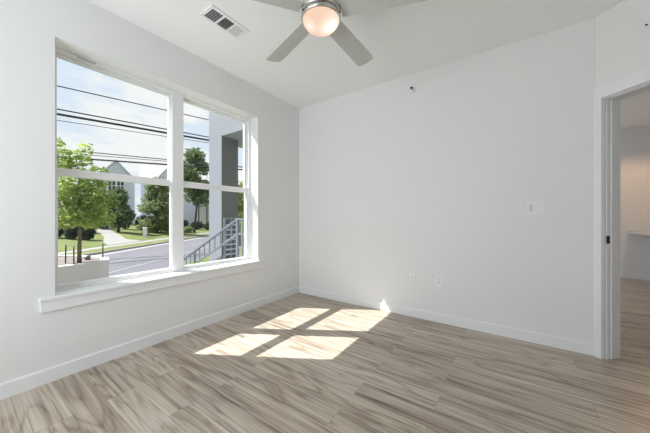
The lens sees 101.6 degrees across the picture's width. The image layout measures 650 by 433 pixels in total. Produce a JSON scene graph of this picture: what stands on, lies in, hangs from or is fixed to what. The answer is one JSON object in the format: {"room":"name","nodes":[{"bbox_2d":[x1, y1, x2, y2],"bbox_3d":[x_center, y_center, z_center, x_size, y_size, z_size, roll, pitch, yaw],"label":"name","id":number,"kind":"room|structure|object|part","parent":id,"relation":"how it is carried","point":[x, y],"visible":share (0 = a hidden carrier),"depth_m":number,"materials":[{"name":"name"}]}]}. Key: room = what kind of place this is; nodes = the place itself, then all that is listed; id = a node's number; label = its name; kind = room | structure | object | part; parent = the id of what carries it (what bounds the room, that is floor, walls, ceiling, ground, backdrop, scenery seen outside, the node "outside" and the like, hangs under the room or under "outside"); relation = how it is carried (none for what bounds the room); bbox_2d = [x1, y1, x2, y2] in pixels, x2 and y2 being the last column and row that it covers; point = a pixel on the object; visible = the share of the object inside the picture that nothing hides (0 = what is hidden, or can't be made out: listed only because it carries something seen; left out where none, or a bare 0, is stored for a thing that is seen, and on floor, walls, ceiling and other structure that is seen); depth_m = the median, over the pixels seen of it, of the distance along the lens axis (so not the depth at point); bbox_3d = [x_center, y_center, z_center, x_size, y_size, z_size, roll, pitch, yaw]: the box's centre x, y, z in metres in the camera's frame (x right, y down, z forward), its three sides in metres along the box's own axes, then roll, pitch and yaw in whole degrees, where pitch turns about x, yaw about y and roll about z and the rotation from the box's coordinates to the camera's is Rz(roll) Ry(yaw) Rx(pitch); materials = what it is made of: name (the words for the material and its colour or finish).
{"room":"empty bedroom","nodes":[
{"label":"empty bedroom","id":0,"kind":"room"},
{"bbox_2d":[0,0,298,383],"bbox_3d":[-1.716,-0.241,2.270,0.250,2.740,4.520,0,0,35],"label":"wall","id":1,"kind":"structure","parent":0,"point":[31,341],"depth_m":1.96,"materials":[{"name":"paint"}]},
{"bbox_2d":[55,46,171,290],"bbox_3d":[-1.778,-0.348,2.309,0.103,1.797,0.884,0,0,35],"label":"window","id":2,"kind":"structure","parent":1,"relation":"in","point":[60,53],"depth_m":2.24,"materials":[{"name":"plastic"}]},
{"bbox_3d":[-1.795,-0.767,2.322,0.036,0.923,0.848,0,0,35],"label":"sash","id":3,"kind":"part","parent":2,"relation":"part of","materials":[{"name":"glass"}]},
{"bbox_3d":[-1.762,0.085,2.299,0.036,0.894,0.848,0,0,35],"label":"sash","id":4,"kind":"part","parent":2,"relation":"part of","materials":[{"name":"plastic"}]},
{"bbox_2d":[0,286,298,399],"bbox_3d":[-1.599,1.081,2.207,0.014,0.095,4.250,0,0,35],"label":"baseboard","id":5,"kind":"structure","parent":1,"relation":"attached to","point":[25,383],"depth_m":2.12,"materials":[{"name":"paint"}]},
{"bbox_2d":[40,262,262,312],"bbox_3d":[-1.346,0.608,2.564,0.019,0.075,1.938,0,0,35],"label":"trim","id":6,"kind":"structure","parent":1,"relation":"attached to","point":[57,304],"depth_m":2.21,"materials":[{"name":"paint"}]},
{"bbox_2d":[39,260,263,301],"bbox_3d":[-1.403,0.563,2.604,0.180,0.026,1.950,0,0,35],"label":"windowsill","id":7,"kind":"structure","parent":1,"relation":"attached to","point":[119,284],"depth_m":2.27,"materials":[{"name":"paint"}]},
{"bbox_2d":[172,90,182,271],"bbox_3d":[-1.515,-0.348,2.683,0.107,1.797,0.109,0,0,35],"label":"trim","id":8,"kind":"structure","parent":1,"relation":"attached to","point":[177,97],"depth_m":2.65,"materials":[{"name":"plastic"}]},
{"bbox_2d":[183,94,249,269],"bbox_3d":[-1.255,-0.348,3.061,0.100,1.797,0.887,0,0,35],"label":"window","id":9,"kind":"structure","parent":1,"relation":"in","point":[186,99],"depth_m":3.29,"materials":[{"name":"plastic"}]},
{"bbox_3d":[-1.271,-0.767,3.072,0.036,0.923,0.851,0,0,35],"label":"sash","id":10,"kind":"part","parent":9,"relation":"part of","materials":[{"name":"glass"}]},
{"bbox_3d":[-1.238,0.085,3.049,0.036,0.894,0.851,0,0,35],"label":"sash","id":11,"kind":"part","parent":9,"relation":"part of","materials":[{"name":"glass"}]},
{"bbox_2d":[0,278,649,432],"bbox_3d":[2.638,1.189,1.780,7.950,0.120,8.700,0,0,35],"label":"floor","id":12,"kind":"structure","parent":0,"point":[298,362],"depth_m":1.79,"materials":[{"name":"wood"}]},
{"bbox_2d":[628,231,649,235],"bbox_3d":[5.236,0.697,3.694,0.820,0.865,2.215,0,0,35],"label":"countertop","id":13,"kind":"structure","parent":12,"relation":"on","point":[647,233],"depth_m":4.45,"materials":[{"name":"stone"}]},
{"bbox_2d":[88,0,649,128],"bbox_3d":[2.638,-1.686,1.780,7.950,0.150,8.700,0,0,35],"label":"ceiling","id":14,"kind":"structure","parent":0,"point":[404,40],"depth_m":2.37,"materials":[{"name":"paint"}]},
{"bbox_2d":[199,4,249,38],"bbox_3d":[-0.828,-1.606,2.204,0.176,0.010,0.356,0,0,35],"label":"ceiling vent","id":15,"kind":"object","parent":14,"relation":"in","point":[212,14],"visible":1,"depth_m":2.19,"materials":[{"name":"white plastic"}]},
{"bbox_2d":[253,0,426,66],"bbox_3d":[0.001,-1.400,1.742,1.311,0.422,1.258,0,0,35],"label":"ceiling fan","id":16,"kind":"object","parent":14,"relation":"hanging from","point":[320,18],"visible":1,"depth_m":1.67,"materials":[{"name":"silver metal"}]},
{"bbox_3d":[-0.406,-1.311,1.565,0.548,0.006,0.142,0,13,-20],"label":"blade","id":17,"kind":"part","parent":16,"relation":"part of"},
{"bbox_3d":[-0.273,-1.311,2.021,0.142,0.006,0.548,-16,10,-37],"label":"blade","id":18,"kind":"part","parent":16,"relation":"part of","materials":[{"name":"grey wood"}]},
{"bbox_3d":[-0.026,-1.230,1.701,0.233,0.081,0.233,0,0,35],"label":"lamp shade","id":19,"kind":"part","parent":16,"relation":"part of","materials":[{"name":"white glass"}]},
{"bbox_3d":[0.202,-1.311,2.035,0.142,0.006,0.548,-15,-8,33],"label":"blade","id":20,"kind":"part","parent":16,"relation":"part of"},
{"bbox_3d":[0.362,-1.311,1.588,0.548,0.006,0.142,0,-13,16],"label":"blade","id":21,"kind":"part","parent":16,"relation":"part of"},
{"bbox_2d":[299,18,594,342],"bbox_3d":[0.936,-0.241,3.102,3.145,2.740,0.120,0,0,35],"label":"wall","id":22,"kind":"structure","parent":0,"point":[440,177],"depth_m":2.69,"materials":[{"name":"paint"}]},
{"bbox_2d":[409,271,415,282],"bbox_3d":[0.981,0.683,2.986,0.074,0.118,0.018,0,0,35],"label":"outlet","id":23,"kind":"object","parent":22,"relation":"attached to","point":[412,275],"visible":1,"depth_m":2.99,"materials":[{"name":"plastic"}]},
{"bbox_2d":[435,275,442,286],"bbox_3d":[1.215,0.688,2.828,0.082,0.122,0.008,0,0,35],"label":"wall outlet","id":24,"kind":"object","parent":22,"relation":"attached to","point":[438,278],"visible":1,"depth_m":2.82,"materials":[{"name":"plastic"}]},
{"bbox_2d":[299,286,592,355],"bbox_3d":[0.899,1.081,3.046,3.122,0.095,0.014,0,0,35],"label":"baseboard","id":25,"kind":"structure","parent":22,"relation":"attached to","point":[582,347],"depth_m":2.66,"materials":[{"name":"paint"}]},
{"bbox_2d":[527,201,544,214],"bbox_3d":[1.875,-0.076,2.361,0.126,0.122,0.018,0,0,35],"label":"light switch","id":26,"kind":"object","parent":22,"relation":"attached to","point":[533,207],"visible":1,"depth_m":2.36,"materials":[{"name":"plastic"}]},
{"bbox_2d":[595,0,649,87],"bbox_3d":[2.350,-0.241,1.601,0.120,2.740,1.140,0,0,-10],"label":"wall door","id":27,"kind":"structure","parent":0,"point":[622,38],"depth_m":1.98,"materials":[{"name":"paint"}]},
{"bbox_2d":[593,66,649,358],"bbox_3d":[2.343,0.048,1.679,0.168,2.162,0.984,0,0,-10],"label":"door frame","id":28,"kind":"structure","parent":27,"relation":"attached to","point":[607,97],"depth_m":2.10,"materials":[{"name":"paint"}]},
{"bbox_3d":[2.236,0.184,2.092,0.034,0.062,0.002,0,0,-10],"label":"strike plate","id":29,"kind":"part","parent":28,"relation":"part of","materials":[{"name":"black metal"}]},
{"bbox_2d":[620,126,649,274],"bbox_3d":[4.398,-0.241,2.685,6.100,2.740,5.200,0,0,35],"label":"wall","id":30,"kind":"structure","parent":0,"point":[634,142],"depth_m":4.80,"materials":[{"name":"paint"}]},
{"bbox_2d":[620,272,649,279],"bbox_3d":[5.779,1.081,4.663,5.800,0.095,0.014,0,0,35],"label":"baseboard","id":31,"kind":"structure","parent":30,"relation":"attached to","point":[622,275],"depth_m":4.78,"materials":[{"name":"paint"}]},
{"label":"outside","id":32,"kind":"structure","parent":0,"visible":0},
{"bbox_2d":[97,228,138,245],"bbox_3d":[-22.377,1.819,27.553,17.541,0.940,2.804,0,0,42],"label":"garden path","id":33,"kind":"structure","parent":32,"point":[110,237],"depth_m":24.63,"materials":[{"name":"beige concrete"}]},
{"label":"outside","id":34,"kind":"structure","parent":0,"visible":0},
{"bbox_2d":[90,236,208,255],"bbox_3d":[-14.250,2.576,55.000,86.439,0.305,123.394,0,0,35],"label":"gutter","id":35,"kind":"object","parent":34,"point":[205,236],"depth_m":20.09,"materials":[{"name":"grey concrete"}]},
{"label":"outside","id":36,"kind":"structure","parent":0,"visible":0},
{"bbox_2d":[82,235,208,254],"bbox_3d":[-14.675,2.514,55.000,85.988,0.430,123.079,0,0,35],"label":"kerb","id":37,"kind":"object","parent":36,"point":[113,250],"depth_m":20.10,"materials":[{"name":"grey concrete"}]},
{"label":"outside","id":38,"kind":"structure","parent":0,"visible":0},
{"bbox_2d":[58,219,208,251],"bbox_3d":[-48.450,1.929,55.000,137.604,1.600,159.113,0,0,35],"label":"lawn","id":39,"kind":"structure","parent":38,"point":[132,233],"depth_m":26.32,"materials":[{"name":"green plant"}]},
{"bbox_2d":[58,226,64,237],"bbox_3d":[-22.696,1.123,22.404,1.190,1.443,1.134,0,0,35],"label":"shrub","id":40,"kind":"object","parent":39,"relation":"on","point":[60,232],"visible":0.19,"depth_m":22.35,"materials":[{"name":"green plant"}]},
{"bbox_2d":[63,225,77,238],"bbox_3d":[-21.391,1.303,22.414,1.252,1.311,1.152,0,0,35],"label":"shrub","id":41,"kind":"object","parent":39,"relation":"on","point":[69,233],"visible":0.87,"depth_m":22.19,"materials":[{"name":"green plant"}]},
{"bbox_2d":[82,228,95,239],"bbox_3d":[-20.153,1.408,22.515,1.181,1.280,1.162,0,0,35],"label":"shrub","id":42,"kind":"object","parent":39,"relation":"on","point":[88,234],"visible":0.86,"depth_m":22.31,"materials":[{"name":"green plant"}]},
{"bbox_2d":[101,159,134,223],"bbox_3d":[-33.838,-3.596,42.971,5.000,10.450,5.500,0,0,-38],"label":"gabled house","id":43,"kind":"structure","parent":39,"relation":"on","point":[114,167],"depth_m":41.40,"materials":[{"name":"white paint"}]},
{"bbox_3d":[-32.676,-4.746,40.637,0.800,1.750,0.010,0,0,-38],"label":"pane","id":44,"kind":"part","parent":43,"relation":"part of","materials":[{"name":"clear glass"}]},
{"bbox_3d":[-31.856,-4.746,41.277,0.800,1.750,0.010,0,0,-38],"label":"pane","id":45,"kind":"part","parent":43,"relation":"part of","materials":[{"name":"clear glass"}]},
{"bbox_2d":[104,186,136,232],"bbox_3d":[-22.754,-0.774,29.460,3.569,5.188,2.562,0,0,23],"label":"street tree","id":46,"kind":"object","parent":39,"relation":"on","point":[124,214],"visible":0.72,"depth_m":29.22,"materials":[{"name":"green plant"}]},
{"bbox_2d":[135,215,146,229],"bbox_3d":[-23.684,0.771,34.218,1.574,2.015,1.476,0,0,35],"label":"shrub","id":47,"kind":"object","parent":39,"relation":"on","point":[142,216],"visible":0.36,"depth_m":34.00,"materials":[{"name":"green plant"}]},
{"bbox_2d":[142,227,146,236],"bbox_3d":[-18.550,1.652,27.300,0.420,1.050,0.380,0,0,-34],"label":"utility box","id":48,"kind":"object","parent":39,"relation":"on","point":[143,228],"visible":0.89,"depth_m":27.16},
{"bbox_3d":[-18.550,1.742,27.300,0.340,0.870,0.300,0,0,-34],"label":"post","id":49,"kind":"part","parent":48,"relation":"part of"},
{"bbox_2d":[135,176,168,232],"bbox_3d":[-20.234,-1.358,32.334,5.295,7.177,4.639,0,0,35],"label":"street tree","id":50,"kind":"object","parent":39,"relation":"on","point":[157,204],"visible":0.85,"depth_m":31.50,"materials":[{"name":"green plant"}]},
{"bbox_2d":[140,165,166,218],"bbox_3d":[-33.629,-4.371,54.850,7.500,12.000,6.500,0,0,-32],"label":"gabled house","id":51,"kind":"structure","parent":39,"relation":"on","point":[150,171],"depth_m":52.29,"materials":[{"name":"white paint"}]},
{"bbox_2d":[157,159,195,224],"bbox_3d":[-27.369,-4.821,49.903,7.700,12.900,3.700,0,0,-29],"label":"gabled house","id":52,"kind":"structure","parent":39,"relation":"on","point":[189,209],"depth_m":49.11,"materials":[{"name":"white paint"}]},
{"bbox_2d":[183,226,193,232],"bbox_3d":[-18.630,1.733,35.599,1.923,0.948,1.749,0,0,35],"label":"shrub","id":53,"kind":"object","parent":39,"relation":"on","point":[185,229],"visible":0.81,"depth_m":35.23,"materials":[{"name":"green plant"}]},
{"bbox_2d":[183,147,208,231],"bbox_3d":[-17.877,-3.659,36.320,5.163,11.810,5.985,0,0,35],"label":"street tree","id":54,"kind":"object","parent":39,"relation":"on","point":[190,174],"visible":0.69,"depth_m":35.89,"materials":[{"name":"green plant"}]},
{"bbox_2d":[190,221,203,228],"bbox_3d":[-19.979,1.358,41.352,2.055,1.405,1.904,0,0,35],"label":"shrub","id":55,"kind":"object","parent":39,"relation":"on","point":[199,225],"visible":0.76,"depth_m":41.08,"materials":[{"name":"green plant"}]},
{"bbox_2d":[197,198,208,223],"bbox_3d":[-19.199,-0.846,46.200,6.200,4.350,5.800,0,0,-23],"label":"house","id":56,"kind":"structure","parent":39,"relation":"on","point":[202,212],"depth_m":44.21,"materials":[{"name":"white paint"}]},
{"bbox_3d":[-19.267,-0.721,43.237,0.180,4.100,0.180,0,0,-23],"label":"porch post","id":57,"kind":"part","parent":56,"relation":"part of","materials":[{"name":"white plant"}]},
{"bbox_2d":[203,222,208,229],"bbox_3d":[-18.195,1.523,41.979,1.839,1.424,1.918,0,0,35],"label":"shrub","id":58,"kind":"object","parent":39,"relation":"on","point":[206,225],"visible":0.33,"depth_m":41.65,"materials":[{"name":"green plant"}]},
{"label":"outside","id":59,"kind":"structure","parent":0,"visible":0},
{"bbox_2d":[152,248,240,275],"bbox_3d":[1.794,2.529,74.993,77.233,0.400,141.003,0,0,35],"label":"verge","id":60,"kind":"structure","parent":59,"point":[206,259],"depth_m":14.03,"materials":[{"name":"green plant"}]},
{"bbox_2d":[55,255,108,291],"bbox_3d":[-6.828,1.754,5.953,3.170,1.350,3.126,0,0,-7],"label":"planter","id":61,"kind":"object","parent":60,"relation":"on","point":[96,267],"visible":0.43,"depth_m":6.16,"materials":[{"name":"concrete"}]},
{"bbox_2d":[65,244,66,263],"bbox_3d":[-6.054,0.884,6.189,0.065,0.471,0.026,0,0,35],"label":"stake","id":62,"kind":"object","parent":61,"relation":"on","point":[65,244],"visible":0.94,"depth_m":6.18,"materials":[{"name":"black metal"}]},
{"bbox_2d":[73,246,74,263],"bbox_3d":[-5.800,0.904,6.120,0.044,0.430,0.026,0,0,35],"label":"stake","id":63,"kind":"object","parent":61,"relation":"on","point":[73,246],"visible":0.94,"depth_m":6.11,"materials":[{"name":"black metal"}]},
{"bbox_2d":[57,137,120,262],"bbox_3d":[-5.870,-0.415,6.338,1.830,3.032,1.128,0,0,10],"label":"tree","id":64,"kind":"object","parent":61,"relation":"on","point":[80,191],"visible":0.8,"depth_m":6.22,"materials":[{"name":"green plant"}]},
{"bbox_2d":[102,243,103,257],"bbox_3d":[-5.750,0.904,6.860,0.044,0.430,0.026,0,0,35],"label":"stake","id":65,"kind":"object","parent":61,"relation":"on","point":[102,243],"visible":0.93,"depth_m":6.85,"materials":[{"name":"black metal"}]},
{"bbox_2d":[209,111,242,265],"bbox_3d":[-1.230,-0.671,6.742,4.065,6.200,1.210,0,0,35],"label":"porch column","id":66,"kind":"structure","parent":60,"relation":"on","point":[225,134],"depth_m":7.23,"materials":[{"name":"paint"}]},
{"bbox_2d":[238,180,243,245],"bbox_3d":[-6.677,-0.305,20.957,2.942,5.369,2.332,0,0,41],"label":"street tree","id":67,"kind":"object","parent":60,"relation":"on","point":[240,195],"visible":0.3,"depth_m":20.55,"materials":[{"name":"green plant"}]},
{"bbox_3d":[-1.970,1.804,6.216,4.675,1.250,2.200,0,0,35],"label":"stair","id":68,"kind":"structure","parent":60,"relation":"on","visible":0},
{"bbox_2d":[183,218,243,264],"bbox_3d":[-2.131,1.124,6.389,5.008,2.170,0.060,0,0,35],"label":"stair railing","id":69,"kind":"object","parent":68,"relation":"on","point":[236,220],"visible":0.6,"depth_m":6.61,"materials":[{"name":"grey metal"}]},
{"bbox_3d":[-3.678,1.601,7.469,0.056,1.217,0.056,0,0,35],"label":"post","id":70,"kind":"part","parent":69,"relation":"part of","materials":[{"name":"grey metal"}]},
{"bbox_3d":[-2.091,0.999,6.361,4.909,1.215,0.035,0,0,35],"label":"rail","id":71,"kind":"part","parent":69,"relation":"part of","materials":[{"name":"grey metal"}]},
{"bbox_3d":[-2.103,0.627,6.370,0.056,1.103,0.056,0,0,35],"label":"post","id":72,"kind":"part","parent":69,"relation":"part of","materials":[{"name":"grey metal"}]},
{"bbox_3d":[-1.952,0.627,6.264,0.050,1.103,0.050,0,0,35],"label":"post","id":73,"kind":"part","parent":69,"relation":"part of","materials":[{"name":"grey metal"}]},
{"bbox_2d":[223,218,235,258],"bbox_3d":[-2.516,0.619,7.097,0.050,1.180,0.430,0,0,35],"label":"slatted screen","id":74,"kind":"object","parent":68,"relation":"on","point":[224,219],"visible":0.44,"depth_m":6.98,"materials":[{"name":"grey paint"}]},
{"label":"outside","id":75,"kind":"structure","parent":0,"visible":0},
{"bbox_2d":[57,85,208,119],"bbox_3d":[-7.239,-7.891,23.531,70.146,0.057,0.066,0,0,-40],"label":"overhead cable","id":76,"kind":"object","parent":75,"point":[57,85],"visible":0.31,"depth_m":17.93,"materials":[{"name":"black rubber"}]},
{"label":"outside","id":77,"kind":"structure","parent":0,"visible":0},
{"bbox_2d":[57,108,208,137],"bbox_3d":[-7.271,-6.491,23.586,70.209,0.068,0.078,0,0,-40],"label":"overhead cable","id":78,"kind":"object","parent":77,"point":[57,108],"visible":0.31,"depth_m":17.93,"materials":[{"name":"black rubber"}]},
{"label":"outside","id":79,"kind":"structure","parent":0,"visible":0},
{"bbox_2d":[57,113,208,140],"bbox_3d":[-7.147,-6.189,23.376,69.976,0.125,0.144,0,0,-39],"label":"overhead cable","id":80,"kind":"object","parent":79,"point":[59,114],"visible":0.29,"depth_m":17.88,"materials":[{"name":"black rubber"}]},
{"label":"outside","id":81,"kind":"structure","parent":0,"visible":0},
{"bbox_2d":[57,120,240,147],"bbox_3d":[-6.726,-5.814,22.665,69.409,0.034,0.039,0,0,-35],"label":"overhead cable","id":82,"kind":"object","parent":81,"point":[57,120],"visible":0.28,"depth_m":17.89,"materials":[{"name":"black rubber"}]},
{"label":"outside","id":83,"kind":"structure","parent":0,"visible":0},
{"bbox_2d":[62,149,242,166],"bbox_3d":[-6.242,-4.063,21.849,69.192,0.052,0.061,0,0,-30],"label":"overhead cable","id":84,"kind":"object","parent":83,"point":[62,149],"visible":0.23,"depth_m":18.02,"materials":[{"name":"black rubber"}]},
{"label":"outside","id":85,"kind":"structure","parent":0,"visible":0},
{"bbox_2d":[82,154,242,167],"bbox_3d":[-5.908,-3.876,21.285,69.315,0.036,0.043,0,0,-27],"label":"overhead cable","id":86,"kind":"object","parent":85,"point":[82,154],"visible":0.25,"depth_m":17.86,"materials":[{"name":"black rubber"}]},
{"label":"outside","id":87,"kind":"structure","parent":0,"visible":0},
{"bbox_2d":[57,156,242,169],"bbox_3d":[-5.554,-3.592,20.686,69.689,0.094,0.108,0,0,-24],"label":"overhead cable","id":88,"kind":"object","parent":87,"point":[57,156],"visible":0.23,"depth_m":17.63,"materials":[{"name":"black rubber"}]},
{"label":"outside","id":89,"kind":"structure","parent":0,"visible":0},
{"bbox_2d":[104,237,208,282],"bbox_3d":[-10.400,2.579,55.000,91.604,0.300,127.000,0,0,35],"label":"road","id":90,"kind":"structure","parent":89,"point":[164,263],"depth_m":15.70,"materials":[{"name":"grey asphalt"}]},
{"bbox_2d":[109,242,206,272],"bbox_3d":[-10.290,2.426,55.000,87.603,0.007,124.206,0,0,35],"label":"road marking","id":91,"kind":"object","parent":90,"relation":"on","point":[203,242],"depth_m":14.59,"materials":[{"name":"paint"}]},
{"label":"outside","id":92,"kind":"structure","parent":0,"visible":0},
{"bbox_2d":[58,232,208,254],"bbox_3d":[-16.400,2.499,55.000,86.685,0.460,123.565,0,0,35],"label":"sidewalk","id":93,"kind":"structure","parent":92,"point":[94,248],"depth_m":21.47,"materials":[{"name":"beige concrete"}]},
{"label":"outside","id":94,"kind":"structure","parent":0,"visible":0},
{"bbox_2d":[60,233,208,254],"bbox_3d":[-15.325,2.504,55.000,86.808,0.450,123.651,0,0,35],"label":"verge","id":95,"kind":"structure","parent":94,"point":[151,242],"depth_m":20.26,"materials":[{"name":"green plant"}]}
]}

